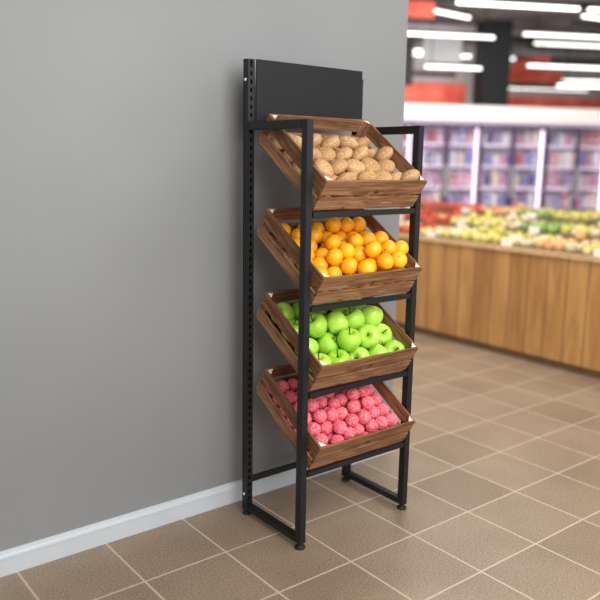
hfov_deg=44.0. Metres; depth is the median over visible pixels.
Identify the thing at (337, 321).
apple
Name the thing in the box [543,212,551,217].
lime
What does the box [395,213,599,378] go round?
counter
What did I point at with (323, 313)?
apple
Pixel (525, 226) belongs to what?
lime
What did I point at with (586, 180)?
carton
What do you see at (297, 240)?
orange
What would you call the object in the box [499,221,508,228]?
onion
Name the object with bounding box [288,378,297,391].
lychee
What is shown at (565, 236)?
display tray
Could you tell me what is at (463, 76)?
wall
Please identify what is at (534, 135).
carton
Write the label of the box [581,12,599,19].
tube light
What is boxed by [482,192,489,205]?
carton
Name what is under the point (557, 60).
fascia board
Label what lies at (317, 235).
orange
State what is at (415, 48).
tube light
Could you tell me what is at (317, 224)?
orange
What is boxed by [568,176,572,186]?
carton
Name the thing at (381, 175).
potato
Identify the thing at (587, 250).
pear
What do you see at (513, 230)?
display tray
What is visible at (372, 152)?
potato
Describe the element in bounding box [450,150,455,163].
drink bottle
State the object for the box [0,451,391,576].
baseboard
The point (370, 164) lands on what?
potato
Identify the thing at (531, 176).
drink bottle
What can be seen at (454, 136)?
carton
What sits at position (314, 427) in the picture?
lychee
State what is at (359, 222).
orange
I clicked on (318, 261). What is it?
orange
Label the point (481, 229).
pear
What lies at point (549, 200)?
carton
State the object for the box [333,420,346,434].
lychee
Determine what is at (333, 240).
orange
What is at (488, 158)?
drink bottle
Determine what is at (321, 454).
wooden crate
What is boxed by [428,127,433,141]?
drink bottle
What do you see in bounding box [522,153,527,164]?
drink bottle
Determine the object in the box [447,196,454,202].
carton
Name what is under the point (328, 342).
apple
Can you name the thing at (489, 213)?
pear
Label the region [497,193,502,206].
drink bottle
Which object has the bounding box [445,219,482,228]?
display tray
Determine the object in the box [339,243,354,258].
orange
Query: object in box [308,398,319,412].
lychee
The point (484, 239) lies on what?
pear
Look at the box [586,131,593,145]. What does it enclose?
carton
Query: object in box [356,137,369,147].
potato
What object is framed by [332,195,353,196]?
potato
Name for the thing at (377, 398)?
lychee
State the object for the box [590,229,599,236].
onion
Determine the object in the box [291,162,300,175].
potato
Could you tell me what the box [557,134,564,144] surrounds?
carton
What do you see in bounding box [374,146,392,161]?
potato
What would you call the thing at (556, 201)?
carton
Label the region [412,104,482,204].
fridge
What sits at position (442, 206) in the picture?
apple
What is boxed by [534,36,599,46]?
tube light
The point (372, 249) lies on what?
orange
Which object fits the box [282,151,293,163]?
potato
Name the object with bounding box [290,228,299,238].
orange
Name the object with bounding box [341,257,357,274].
orange
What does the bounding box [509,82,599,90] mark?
fascia board
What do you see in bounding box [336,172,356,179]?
potato
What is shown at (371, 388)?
lychee
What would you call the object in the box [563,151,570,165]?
carton
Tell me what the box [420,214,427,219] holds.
tomato
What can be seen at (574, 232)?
onion
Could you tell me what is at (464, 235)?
pear
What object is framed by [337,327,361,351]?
apple
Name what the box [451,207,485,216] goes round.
display tray
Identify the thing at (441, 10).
tube light
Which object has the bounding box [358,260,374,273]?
orange
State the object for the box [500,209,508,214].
peach
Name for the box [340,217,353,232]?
orange
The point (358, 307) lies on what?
apple
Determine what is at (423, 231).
pear
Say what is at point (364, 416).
lychee
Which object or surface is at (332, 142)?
potato
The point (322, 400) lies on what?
lychee
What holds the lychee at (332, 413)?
on the lychee
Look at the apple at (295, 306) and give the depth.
2.92 m
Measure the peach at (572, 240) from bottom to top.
0.087 m
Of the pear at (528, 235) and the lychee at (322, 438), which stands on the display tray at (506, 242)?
the pear at (528, 235)
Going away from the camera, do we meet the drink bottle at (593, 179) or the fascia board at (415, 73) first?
the drink bottle at (593, 179)
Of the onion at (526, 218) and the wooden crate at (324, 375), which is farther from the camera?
the onion at (526, 218)
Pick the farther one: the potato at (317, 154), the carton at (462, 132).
the carton at (462, 132)
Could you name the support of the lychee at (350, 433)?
on the lychee
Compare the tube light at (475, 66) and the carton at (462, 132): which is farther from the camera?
the tube light at (475, 66)
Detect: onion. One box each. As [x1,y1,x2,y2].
[435,230,443,236]
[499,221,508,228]
[505,215,513,221]
[509,224,516,228]
[511,214,519,221]
[511,238,518,245]
[514,222,520,228]
[521,215,531,222]
[521,239,531,246]
[530,239,536,245]
[565,243,576,251]
[571,229,578,234]
[576,244,583,251]
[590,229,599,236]
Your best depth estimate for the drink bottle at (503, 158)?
12.45 m
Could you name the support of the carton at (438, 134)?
on the fridge at (448, 118)
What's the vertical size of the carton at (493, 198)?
0.227 m
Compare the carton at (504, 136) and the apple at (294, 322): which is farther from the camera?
the carton at (504, 136)
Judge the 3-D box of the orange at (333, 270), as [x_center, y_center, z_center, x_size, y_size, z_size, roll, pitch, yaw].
[0.126,-0.095,2.769,0.060,0.065,0.065,7,12,30]
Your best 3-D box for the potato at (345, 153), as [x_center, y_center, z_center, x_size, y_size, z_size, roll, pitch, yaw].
[0.159,-0.540,2.768,0.074,0.060,0.083,-2,11,-16]
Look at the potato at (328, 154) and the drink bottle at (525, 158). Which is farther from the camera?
the drink bottle at (525, 158)
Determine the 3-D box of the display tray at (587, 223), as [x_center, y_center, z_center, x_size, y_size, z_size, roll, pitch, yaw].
[2.581,-0.710,6.657,0.600,0.040,0.368,-7,14,-38]
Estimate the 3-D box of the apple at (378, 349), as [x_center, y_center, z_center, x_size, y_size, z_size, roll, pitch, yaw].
[0.306,0.213,2.919,0.092,0.093,0.092,5,11,21]
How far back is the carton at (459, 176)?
12.38 m
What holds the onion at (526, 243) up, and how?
on the display tray at (506, 242)
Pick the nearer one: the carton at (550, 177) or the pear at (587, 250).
the pear at (587, 250)
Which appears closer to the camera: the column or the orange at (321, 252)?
the orange at (321, 252)
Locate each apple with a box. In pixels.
[271,302,294,324]
[282,319,298,342]
[292,301,313,319]
[294,337,318,356]
[309,313,326,337]
[309,352,331,374]
[313,303,328,315]
[316,332,339,354]
[326,310,347,333]
[327,300,348,313]
[328,349,350,373]
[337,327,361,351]
[344,307,364,330]
[348,346,369,369]
[349,298,363,308]
[358,324,380,347]
[361,304,382,325]
[367,342,388,365]
[376,323,391,345]
[384,340,404,362]
[402,226,408,232]
[422,208,429,214]
[424,219,432,225]
[439,203,445,209]
[445,204,453,209]
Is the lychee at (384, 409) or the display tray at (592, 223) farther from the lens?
the display tray at (592, 223)
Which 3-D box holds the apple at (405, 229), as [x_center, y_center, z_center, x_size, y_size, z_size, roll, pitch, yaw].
[0.928,-0.609,6.485,0.079,0.082,0.080,6,12,24]
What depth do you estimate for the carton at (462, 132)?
12.25 m
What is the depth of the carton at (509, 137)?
12.41 m
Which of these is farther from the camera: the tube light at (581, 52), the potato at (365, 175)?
the tube light at (581, 52)
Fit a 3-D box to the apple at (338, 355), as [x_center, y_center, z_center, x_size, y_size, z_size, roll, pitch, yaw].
[0.143,0.231,2.790,0.094,0.099,0.094,-2,11,-16]
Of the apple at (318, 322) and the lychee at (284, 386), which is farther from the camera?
the lychee at (284, 386)
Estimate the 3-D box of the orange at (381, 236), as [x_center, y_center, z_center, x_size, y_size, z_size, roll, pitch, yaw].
[0.324,-0.244,2.985,0.067,0.067,0.063,0,11,-7]
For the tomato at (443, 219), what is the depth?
6.87 m
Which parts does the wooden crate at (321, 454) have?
panel, panel, corner post, panel, panel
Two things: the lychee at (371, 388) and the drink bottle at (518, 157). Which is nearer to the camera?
the lychee at (371, 388)
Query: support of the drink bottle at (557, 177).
in the fridge at (565, 121)
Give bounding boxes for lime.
[519,209,527,215]
[520,223,529,230]
[539,226,546,231]
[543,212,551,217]
[547,226,557,232]
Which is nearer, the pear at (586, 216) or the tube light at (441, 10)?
the pear at (586, 216)
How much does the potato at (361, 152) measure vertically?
0.071 m
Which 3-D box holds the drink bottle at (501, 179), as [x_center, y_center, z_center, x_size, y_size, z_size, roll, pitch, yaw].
[3.408,-2.038,12.539,0.092,0.223,0.090,-1,11,-9]
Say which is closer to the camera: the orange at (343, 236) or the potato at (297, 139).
the potato at (297, 139)
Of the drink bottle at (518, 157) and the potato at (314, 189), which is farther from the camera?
the drink bottle at (518, 157)
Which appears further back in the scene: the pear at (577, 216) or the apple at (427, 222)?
the apple at (427, 222)
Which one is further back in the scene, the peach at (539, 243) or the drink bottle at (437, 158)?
the drink bottle at (437, 158)
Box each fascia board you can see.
[404,82,465,104]
[405,40,413,85]
[408,0,434,18]
[413,71,455,76]
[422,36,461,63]
[508,96,599,108]
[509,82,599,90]
[510,65,563,83]
[513,55,549,67]
[515,56,599,63]
[527,44,599,52]
[570,21,599,27]
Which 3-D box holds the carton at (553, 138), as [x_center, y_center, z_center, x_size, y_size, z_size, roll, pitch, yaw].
[4.292,-2.721,12.558,0.100,0.190,0.082,-1,11,-9]
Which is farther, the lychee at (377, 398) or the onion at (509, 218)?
the onion at (509, 218)
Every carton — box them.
[424,195,431,201]
[425,173,432,184]
[426,150,433,163]
[432,191,439,201]
[435,129,442,141]
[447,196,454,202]
[448,173,455,185]
[450,132,457,142]
[454,196,461,202]
[455,172,462,185]
[458,127,465,142]
[462,196,469,203]
[463,173,470,185]
[465,131,472,142]
[480,171,482,185]
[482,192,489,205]
[489,193,496,205]
[490,171,497,185]
[491,155,499,164]
[500,132,508,143]
[506,153,509,164]
[508,133,510,143]
[528,152,536,165]
[530,131,537,143]
[545,196,552,206]
[547,172,554,186]
[548,152,555,165]
[549,133,557,144]
[552,197,559,206]
[555,153,562,165]
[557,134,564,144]
[559,192,566,206]
[560,176,568,186]
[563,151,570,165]
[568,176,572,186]
[570,153,574,165]
[578,176,582,186]
[580,195,588,207]
[581,134,586,145]
[583,176,589,186]
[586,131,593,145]
[588,194,595,207]
[591,152,599,166]
[593,131,599,145]
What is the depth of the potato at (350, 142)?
2.83 m
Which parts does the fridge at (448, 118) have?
door, handle, handle, door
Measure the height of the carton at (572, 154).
0.225 m
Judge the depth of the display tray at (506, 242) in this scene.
5.60 m
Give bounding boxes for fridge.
[403,103,414,164]
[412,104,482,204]
[477,106,548,208]
[541,108,599,211]
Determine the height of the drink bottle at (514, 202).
0.171 m
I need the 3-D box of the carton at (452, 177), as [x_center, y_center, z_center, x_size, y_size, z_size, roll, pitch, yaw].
[2.537,-2.018,12.394,0.100,0.208,0.082,-1,11,-9]
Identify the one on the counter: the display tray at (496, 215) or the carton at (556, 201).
the display tray at (496, 215)
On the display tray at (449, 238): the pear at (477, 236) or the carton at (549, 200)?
the pear at (477, 236)
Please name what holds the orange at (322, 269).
in the wooden crate at (273, 235)
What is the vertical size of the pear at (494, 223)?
0.094 m
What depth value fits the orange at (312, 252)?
2.79 m
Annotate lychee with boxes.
[277,380,289,393]
[285,390,296,404]
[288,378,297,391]
[292,401,296,411]
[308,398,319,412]
[308,412,312,423]
[308,422,320,435]
[313,409,326,423]
[314,433,327,444]
[315,396,326,408]
[320,420,332,434]
[323,387,334,400]
[326,408,338,421]
[326,432,335,443]
[327,397,340,408]
[330,435,343,443]
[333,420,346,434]
[335,393,347,406]
[336,406,347,420]
[342,427,355,439]
[345,414,358,426]
[346,388,359,399]
[347,400,360,413]
[352,423,364,436]
[357,386,369,397]
[357,410,370,424]
[361,396,373,408]
[365,419,377,432]
[366,384,373,395]
[367,406,379,418]
[370,393,381,405]
[375,416,387,429]
[377,403,389,416]
[385,413,397,426]
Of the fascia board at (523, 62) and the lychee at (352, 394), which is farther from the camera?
the fascia board at (523, 62)
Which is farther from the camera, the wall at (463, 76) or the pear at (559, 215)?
the wall at (463, 76)
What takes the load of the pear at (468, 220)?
on the display tray at (462, 222)
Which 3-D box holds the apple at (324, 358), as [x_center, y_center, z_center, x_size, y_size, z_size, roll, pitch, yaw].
[0.070,0.239,2.732,0.094,0.101,0.093,7,12,31]
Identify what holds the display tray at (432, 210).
on the counter
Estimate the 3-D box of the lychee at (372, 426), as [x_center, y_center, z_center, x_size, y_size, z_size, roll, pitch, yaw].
[0.283,0.498,2.946,0.054,0.056,0.055,1,11,-2]
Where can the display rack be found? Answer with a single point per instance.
(284, 88)
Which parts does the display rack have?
frame, header panel, frame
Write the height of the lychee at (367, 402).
0.056 m
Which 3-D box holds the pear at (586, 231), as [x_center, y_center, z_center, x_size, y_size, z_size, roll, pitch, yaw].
[2.224,-0.519,5.798,0.092,0.094,0.081,8,13,31]
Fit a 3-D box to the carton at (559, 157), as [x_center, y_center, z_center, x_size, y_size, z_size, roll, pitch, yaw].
[4.417,-2.392,12.642,0.100,0.215,0.082,-1,11,-9]
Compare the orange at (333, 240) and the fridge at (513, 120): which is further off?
the fridge at (513, 120)
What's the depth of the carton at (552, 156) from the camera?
12.59 m
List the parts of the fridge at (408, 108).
door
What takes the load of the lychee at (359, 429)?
on the lychee
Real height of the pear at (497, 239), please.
0.092 m
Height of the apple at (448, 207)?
0.078 m
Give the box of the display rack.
[242,58,423,550]
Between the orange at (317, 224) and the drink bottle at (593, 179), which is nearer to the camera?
the orange at (317, 224)
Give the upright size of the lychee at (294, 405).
0.053 m
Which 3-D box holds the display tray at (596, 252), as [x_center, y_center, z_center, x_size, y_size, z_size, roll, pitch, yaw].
[2.248,-0.328,5.191,0.556,0.080,0.368,-7,14,-38]
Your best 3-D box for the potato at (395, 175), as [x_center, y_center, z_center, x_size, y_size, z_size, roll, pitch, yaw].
[0.361,-0.462,2.845,0.079,0.061,0.087,2,11,6]
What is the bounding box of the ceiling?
[407,0,599,52]
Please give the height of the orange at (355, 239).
0.064 m
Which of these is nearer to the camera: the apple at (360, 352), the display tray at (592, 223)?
the apple at (360, 352)
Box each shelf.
[423,142,474,186]
[480,143,539,207]
[544,145,599,208]
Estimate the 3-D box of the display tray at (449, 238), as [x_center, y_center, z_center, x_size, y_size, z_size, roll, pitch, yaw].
[1.542,-0.486,6.073,0.550,0.040,0.368,-7,14,-38]
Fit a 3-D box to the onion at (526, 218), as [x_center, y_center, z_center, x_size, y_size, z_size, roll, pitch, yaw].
[1.962,-0.698,6.432,0.084,0.076,0.083,0,11,-4]
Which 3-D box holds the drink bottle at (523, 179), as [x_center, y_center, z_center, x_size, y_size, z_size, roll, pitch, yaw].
[3.802,-2.039,12.606,0.092,0.214,0.090,-1,11,-10]
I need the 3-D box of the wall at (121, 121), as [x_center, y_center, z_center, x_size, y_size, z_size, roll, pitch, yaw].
[-1.497,-0.910,1.933,4.960,3.900,0.133,-7,14,-38]
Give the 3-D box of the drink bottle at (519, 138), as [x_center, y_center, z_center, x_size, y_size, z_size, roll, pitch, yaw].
[3.682,-2.710,12.458,0.092,0.183,0.090,-1,11,-10]
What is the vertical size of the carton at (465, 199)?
0.175 m
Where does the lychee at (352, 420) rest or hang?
on the lychee at (359, 429)
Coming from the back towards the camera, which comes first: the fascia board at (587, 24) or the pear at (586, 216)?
the fascia board at (587, 24)
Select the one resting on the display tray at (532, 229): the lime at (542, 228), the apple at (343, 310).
the lime at (542, 228)
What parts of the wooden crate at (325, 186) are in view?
corner post, panel, panel, corner post, corner post, panel, panel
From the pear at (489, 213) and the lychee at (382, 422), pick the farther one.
the pear at (489, 213)
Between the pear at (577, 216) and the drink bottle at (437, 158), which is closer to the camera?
the pear at (577, 216)
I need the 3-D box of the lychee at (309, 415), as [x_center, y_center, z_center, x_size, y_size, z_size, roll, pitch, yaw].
[0.021,0.455,2.847,0.055,0.056,0.056,-4,12,-26]
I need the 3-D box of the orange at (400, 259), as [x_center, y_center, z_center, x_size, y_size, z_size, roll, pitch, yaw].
[0.375,-0.153,2.831,0.066,0.066,0.066,-9,15,-43]
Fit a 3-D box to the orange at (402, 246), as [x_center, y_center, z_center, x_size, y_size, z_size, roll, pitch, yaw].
[0.393,-0.201,2.905,0.064,0.064,0.065,11,14,42]
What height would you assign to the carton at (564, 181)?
0.175 m
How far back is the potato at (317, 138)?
2.76 m
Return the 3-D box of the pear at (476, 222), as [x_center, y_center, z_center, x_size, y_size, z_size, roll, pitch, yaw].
[1.573,-0.675,6.607,0.074,0.083,0.069,9,13,37]
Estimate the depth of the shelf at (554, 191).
13.15 m
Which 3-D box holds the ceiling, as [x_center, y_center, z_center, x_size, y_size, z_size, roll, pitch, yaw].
[1.761,-4.307,9.479,20.000,0.100,19.000,-7,14,-38]
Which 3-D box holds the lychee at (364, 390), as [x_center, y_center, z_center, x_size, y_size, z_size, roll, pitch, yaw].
[0.257,0.373,3.021,0.056,0.056,0.056,1,11,2]
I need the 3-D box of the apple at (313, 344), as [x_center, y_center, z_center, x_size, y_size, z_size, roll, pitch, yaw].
[0.025,0.180,2.793,0.093,0.092,0.092,1,11,1]
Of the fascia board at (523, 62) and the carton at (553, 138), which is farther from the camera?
the fascia board at (523, 62)
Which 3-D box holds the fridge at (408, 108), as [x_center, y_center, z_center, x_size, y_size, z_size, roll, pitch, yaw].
[1.180,-2.032,12.321,1.144,2.360,0.830,-1,11,-10]
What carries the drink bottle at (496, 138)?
on the fridge at (513, 120)
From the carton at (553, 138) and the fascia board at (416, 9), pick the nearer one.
the fascia board at (416, 9)
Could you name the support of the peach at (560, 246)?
on the display tray at (529, 247)
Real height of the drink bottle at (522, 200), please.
0.178 m
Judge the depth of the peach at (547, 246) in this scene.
5.35 m
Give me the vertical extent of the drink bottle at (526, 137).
0.221 m
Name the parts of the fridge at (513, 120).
door, handle, handle, door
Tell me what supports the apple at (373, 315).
on the apple at (385, 331)
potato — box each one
[271,137,282,150]
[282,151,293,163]
[289,135,301,147]
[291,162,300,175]
[312,186,330,196]
[313,133,321,147]
[313,147,321,161]
[313,159,333,176]
[317,147,335,162]
[320,137,339,149]
[330,159,347,175]
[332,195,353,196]
[335,147,352,160]
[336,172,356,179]
[338,136,357,150]
[345,159,364,173]
[350,146,368,160]
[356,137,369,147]
[356,170,376,179]
[360,157,379,171]
[368,148,377,158]
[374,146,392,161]
[374,170,391,179]
[378,159,394,172]
[390,172,402,179]
[400,169,419,179]
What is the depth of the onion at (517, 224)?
6.32 m
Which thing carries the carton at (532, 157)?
in the fridge at (513, 120)
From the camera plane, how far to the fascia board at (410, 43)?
12.79 m
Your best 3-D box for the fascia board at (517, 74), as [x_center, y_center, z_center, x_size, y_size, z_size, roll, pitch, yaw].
[4.776,-4.534,15.082,1.223,0.418,0.060,-1,11,-10]
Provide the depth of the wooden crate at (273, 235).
2.77 m
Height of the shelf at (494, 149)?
1.070 m
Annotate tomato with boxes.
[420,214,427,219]
[432,216,439,221]
[439,217,447,221]
[453,210,460,215]
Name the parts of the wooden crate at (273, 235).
corner post, panel, panel, panel, corner post, panel, panel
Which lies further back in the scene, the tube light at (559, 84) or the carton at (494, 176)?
the tube light at (559, 84)
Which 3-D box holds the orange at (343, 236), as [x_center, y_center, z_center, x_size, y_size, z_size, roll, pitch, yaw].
[0.160,-0.244,2.981,0.065,0.066,0.066,2,11,8]
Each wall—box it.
[0,0,408,550]
[413,45,599,104]
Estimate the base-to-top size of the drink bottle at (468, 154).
0.249 m
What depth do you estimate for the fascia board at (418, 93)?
15.99 m
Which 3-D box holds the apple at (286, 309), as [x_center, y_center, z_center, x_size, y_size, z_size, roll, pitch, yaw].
[-0.065,0.057,2.897,0.094,0.095,0.094,-6,13,-32]
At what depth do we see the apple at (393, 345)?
2.94 m
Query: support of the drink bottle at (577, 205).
in the fridge at (565, 121)
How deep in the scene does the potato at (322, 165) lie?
2.60 m
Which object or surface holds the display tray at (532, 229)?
on the counter
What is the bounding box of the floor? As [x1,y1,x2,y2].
[0,329,599,599]
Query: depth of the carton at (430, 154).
12.24 m
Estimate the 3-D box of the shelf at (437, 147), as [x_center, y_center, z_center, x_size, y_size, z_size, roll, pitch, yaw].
[2.304,-2.114,12.564,1.082,1.070,0.600,-1,11,-10]
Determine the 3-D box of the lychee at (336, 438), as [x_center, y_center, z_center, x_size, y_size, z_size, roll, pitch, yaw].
[0.143,0.538,2.817,0.055,0.056,0.056,4,11,14]
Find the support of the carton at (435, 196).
in the fridge at (448, 118)
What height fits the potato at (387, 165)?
0.060 m
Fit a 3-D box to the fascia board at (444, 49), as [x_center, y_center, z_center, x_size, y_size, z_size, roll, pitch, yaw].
[2.483,-4.365,12.970,0.700,0.450,0.060,-1,11,-10]
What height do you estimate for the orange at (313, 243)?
0.066 m
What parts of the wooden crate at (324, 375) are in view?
panel, panel, corner post, panel, panel, panel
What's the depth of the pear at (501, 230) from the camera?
5.92 m
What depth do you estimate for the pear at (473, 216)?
6.72 m
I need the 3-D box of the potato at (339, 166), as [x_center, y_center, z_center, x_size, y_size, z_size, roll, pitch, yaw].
[0.133,-0.477,2.679,0.082,0.060,0.076,10,14,40]
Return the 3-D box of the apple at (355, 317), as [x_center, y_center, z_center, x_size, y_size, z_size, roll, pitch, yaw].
[0.207,0.076,2.925,0.092,0.099,0.093,10,14,40]
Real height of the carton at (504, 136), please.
0.184 m
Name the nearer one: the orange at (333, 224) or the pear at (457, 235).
the orange at (333, 224)
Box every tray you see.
[399,214,409,222]
[419,230,452,238]
[420,220,446,225]
[423,208,450,213]
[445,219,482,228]
[449,238,491,242]
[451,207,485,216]
[479,226,514,232]
[481,213,507,217]
[487,239,534,247]
[515,226,554,235]
[517,212,550,222]
[529,247,581,253]
[550,218,589,225]
[555,233,599,240]
[576,249,599,256]
[589,221,598,225]
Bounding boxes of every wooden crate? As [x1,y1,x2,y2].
[255,289,417,390]
[255,364,415,469]
[256,207,421,304]
[258,114,426,209]
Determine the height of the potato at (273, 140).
0.068 m
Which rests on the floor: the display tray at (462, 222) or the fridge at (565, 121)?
the fridge at (565, 121)
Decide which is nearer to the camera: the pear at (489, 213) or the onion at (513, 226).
the onion at (513, 226)
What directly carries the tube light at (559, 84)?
hanging from the ceiling
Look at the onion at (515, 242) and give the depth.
5.59 m
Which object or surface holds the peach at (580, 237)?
on the display tray at (529, 247)
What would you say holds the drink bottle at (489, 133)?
on the fridge at (513, 120)
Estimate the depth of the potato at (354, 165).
2.70 m
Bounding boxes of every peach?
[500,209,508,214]
[517,202,525,208]
[535,240,546,248]
[544,244,553,249]
[554,242,564,250]
[568,238,577,242]
[575,232,585,241]
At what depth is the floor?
2.98 m
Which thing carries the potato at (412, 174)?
on the potato
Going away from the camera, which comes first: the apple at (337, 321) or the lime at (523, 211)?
the apple at (337, 321)
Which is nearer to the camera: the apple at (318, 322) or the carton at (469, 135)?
the apple at (318, 322)
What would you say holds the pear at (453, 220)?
on the display tray at (462, 222)
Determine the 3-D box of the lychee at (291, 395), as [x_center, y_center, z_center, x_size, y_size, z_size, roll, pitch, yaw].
[-0.036,0.382,2.909,0.056,0.057,0.056,0,11,-6]
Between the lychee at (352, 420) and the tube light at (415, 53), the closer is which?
the lychee at (352, 420)
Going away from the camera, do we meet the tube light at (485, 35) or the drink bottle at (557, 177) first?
the tube light at (485, 35)
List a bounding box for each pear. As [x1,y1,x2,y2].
[419,228,426,234]
[443,231,450,236]
[450,217,456,222]
[453,232,460,238]
[460,232,469,239]
[465,218,471,224]
[468,213,477,221]
[472,232,481,240]
[473,219,480,225]
[477,226,486,233]
[480,219,487,224]
[481,236,488,241]
[484,211,493,217]
[486,233,494,241]
[490,220,498,226]
[491,235,503,243]
[496,226,505,235]
[524,233,533,239]
[555,212,562,218]
[560,225,571,234]
[563,213,571,219]
[572,213,580,220]
[575,226,583,231]
[579,228,590,235]
[581,213,590,220]
[582,247,591,253]
[589,244,598,253]
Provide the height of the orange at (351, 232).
0.066 m
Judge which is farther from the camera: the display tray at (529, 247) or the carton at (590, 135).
the carton at (590, 135)
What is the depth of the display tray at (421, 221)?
6.89 m
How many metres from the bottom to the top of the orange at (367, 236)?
0.064 m
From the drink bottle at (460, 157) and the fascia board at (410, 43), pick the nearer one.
the drink bottle at (460, 157)
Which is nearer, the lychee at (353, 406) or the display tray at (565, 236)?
the lychee at (353, 406)
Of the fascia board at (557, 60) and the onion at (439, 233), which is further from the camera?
the fascia board at (557, 60)
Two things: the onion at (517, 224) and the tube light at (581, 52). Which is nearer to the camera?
the onion at (517, 224)
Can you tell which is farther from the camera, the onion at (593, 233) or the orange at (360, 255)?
the onion at (593, 233)
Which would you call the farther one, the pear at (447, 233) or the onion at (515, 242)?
the pear at (447, 233)
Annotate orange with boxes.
[280,223,290,234]
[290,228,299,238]
[292,237,299,246]
[311,227,322,243]
[311,238,316,252]
[311,249,314,259]
[312,221,325,231]
[313,257,327,268]
[315,248,328,258]
[317,266,327,274]
[319,231,331,244]
[325,217,340,232]
[325,234,340,249]
[326,248,342,265]
[327,266,341,276]
[334,231,347,241]
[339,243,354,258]
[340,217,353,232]
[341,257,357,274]
[346,231,356,242]
[348,233,363,246]
[352,217,365,231]
[353,246,366,262]
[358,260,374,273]
[361,232,375,246]
[364,241,381,257]
[364,258,377,271]
[374,231,388,243]
[377,253,393,269]
[381,240,396,254]
[391,251,406,268]
[395,240,408,254]
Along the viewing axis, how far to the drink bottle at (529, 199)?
12.66 m
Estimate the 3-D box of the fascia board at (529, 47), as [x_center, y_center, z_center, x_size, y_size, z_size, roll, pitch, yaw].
[5.328,-4.451,13.231,2.700,0.080,0.062,-1,11,-10]
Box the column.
[472,19,513,106]
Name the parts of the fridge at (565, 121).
door, handle, handle, door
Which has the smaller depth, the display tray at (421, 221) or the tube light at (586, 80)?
the display tray at (421, 221)
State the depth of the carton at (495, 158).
12.43 m
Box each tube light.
[407,8,494,38]
[414,43,471,57]
[414,47,422,51]
[425,16,481,69]
[435,6,470,18]
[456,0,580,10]
[509,52,587,90]
[511,55,599,59]
[513,47,599,82]
[523,16,599,38]
[527,26,599,69]
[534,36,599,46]
[557,27,599,87]
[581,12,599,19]
[587,5,599,11]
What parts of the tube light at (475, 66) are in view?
suspension rod, suspension rod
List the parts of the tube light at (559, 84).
suspension rod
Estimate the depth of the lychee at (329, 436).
2.85 m
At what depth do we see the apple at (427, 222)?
6.69 m
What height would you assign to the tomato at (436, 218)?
0.075 m
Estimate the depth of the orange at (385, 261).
2.77 m
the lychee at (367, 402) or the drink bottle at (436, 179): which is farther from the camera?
the drink bottle at (436, 179)
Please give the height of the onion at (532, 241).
0.071 m
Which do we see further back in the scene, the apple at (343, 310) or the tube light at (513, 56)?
the tube light at (513, 56)
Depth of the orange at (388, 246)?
2.84 m
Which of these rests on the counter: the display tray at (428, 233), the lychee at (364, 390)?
the display tray at (428, 233)
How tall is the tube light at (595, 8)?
0.322 m
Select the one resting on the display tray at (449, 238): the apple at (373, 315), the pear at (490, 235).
the pear at (490, 235)
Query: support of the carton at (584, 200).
in the fridge at (565, 121)
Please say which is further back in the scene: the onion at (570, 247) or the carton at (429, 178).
the carton at (429, 178)
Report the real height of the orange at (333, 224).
0.065 m
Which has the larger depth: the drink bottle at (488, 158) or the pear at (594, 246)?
the drink bottle at (488, 158)
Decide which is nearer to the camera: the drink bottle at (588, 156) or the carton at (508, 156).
the carton at (508, 156)
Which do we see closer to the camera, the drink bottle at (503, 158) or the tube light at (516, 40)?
the drink bottle at (503, 158)
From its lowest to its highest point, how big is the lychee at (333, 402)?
0.054 m
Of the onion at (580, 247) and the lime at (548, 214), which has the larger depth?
the lime at (548, 214)
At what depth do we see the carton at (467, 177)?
12.41 m
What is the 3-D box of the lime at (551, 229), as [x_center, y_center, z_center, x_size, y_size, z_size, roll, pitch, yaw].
[2.046,-0.561,6.017,0.079,0.077,0.077,1,11,-2]
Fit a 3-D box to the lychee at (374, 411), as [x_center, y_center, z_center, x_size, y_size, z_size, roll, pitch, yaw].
[0.296,0.456,3.010,0.056,0.056,0.056,-1,11,-10]
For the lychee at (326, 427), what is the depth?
2.83 m
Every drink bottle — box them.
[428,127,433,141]
[434,173,438,184]
[435,153,440,163]
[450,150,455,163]
[458,151,463,163]
[465,149,470,163]
[484,171,489,185]
[485,153,490,164]
[486,128,492,142]
[494,133,499,143]
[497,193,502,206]
[499,173,504,185]
[500,153,505,164]
[512,197,517,206]
[514,174,518,185]
[515,152,520,164]
[516,133,521,143]
[519,196,524,204]
[521,174,526,185]
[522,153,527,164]
[524,131,529,143]
[526,192,532,206]
[528,171,533,185]
[554,171,560,186]
[565,134,570,144]
[567,195,570,206]
[575,194,579,207]
[579,151,583,165]
[585,152,590,165]
[590,174,595,186]
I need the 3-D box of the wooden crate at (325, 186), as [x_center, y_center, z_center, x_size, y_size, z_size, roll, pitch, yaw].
[0.162,-0.524,2.808,0.501,0.336,0.407,-7,14,-38]
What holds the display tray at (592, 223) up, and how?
on the counter
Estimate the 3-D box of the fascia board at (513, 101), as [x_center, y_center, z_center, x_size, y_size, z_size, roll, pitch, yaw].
[5.939,-4.343,16.556,3.000,0.300,0.062,-1,11,-10]
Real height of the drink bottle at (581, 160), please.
0.253 m
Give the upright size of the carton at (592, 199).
0.231 m
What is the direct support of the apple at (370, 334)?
on the apple at (360, 352)
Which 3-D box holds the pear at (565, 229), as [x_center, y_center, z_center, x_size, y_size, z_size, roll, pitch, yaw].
[2.123,-0.545,5.924,0.086,0.102,0.084,-6,13,-34]
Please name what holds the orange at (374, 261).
on the orange

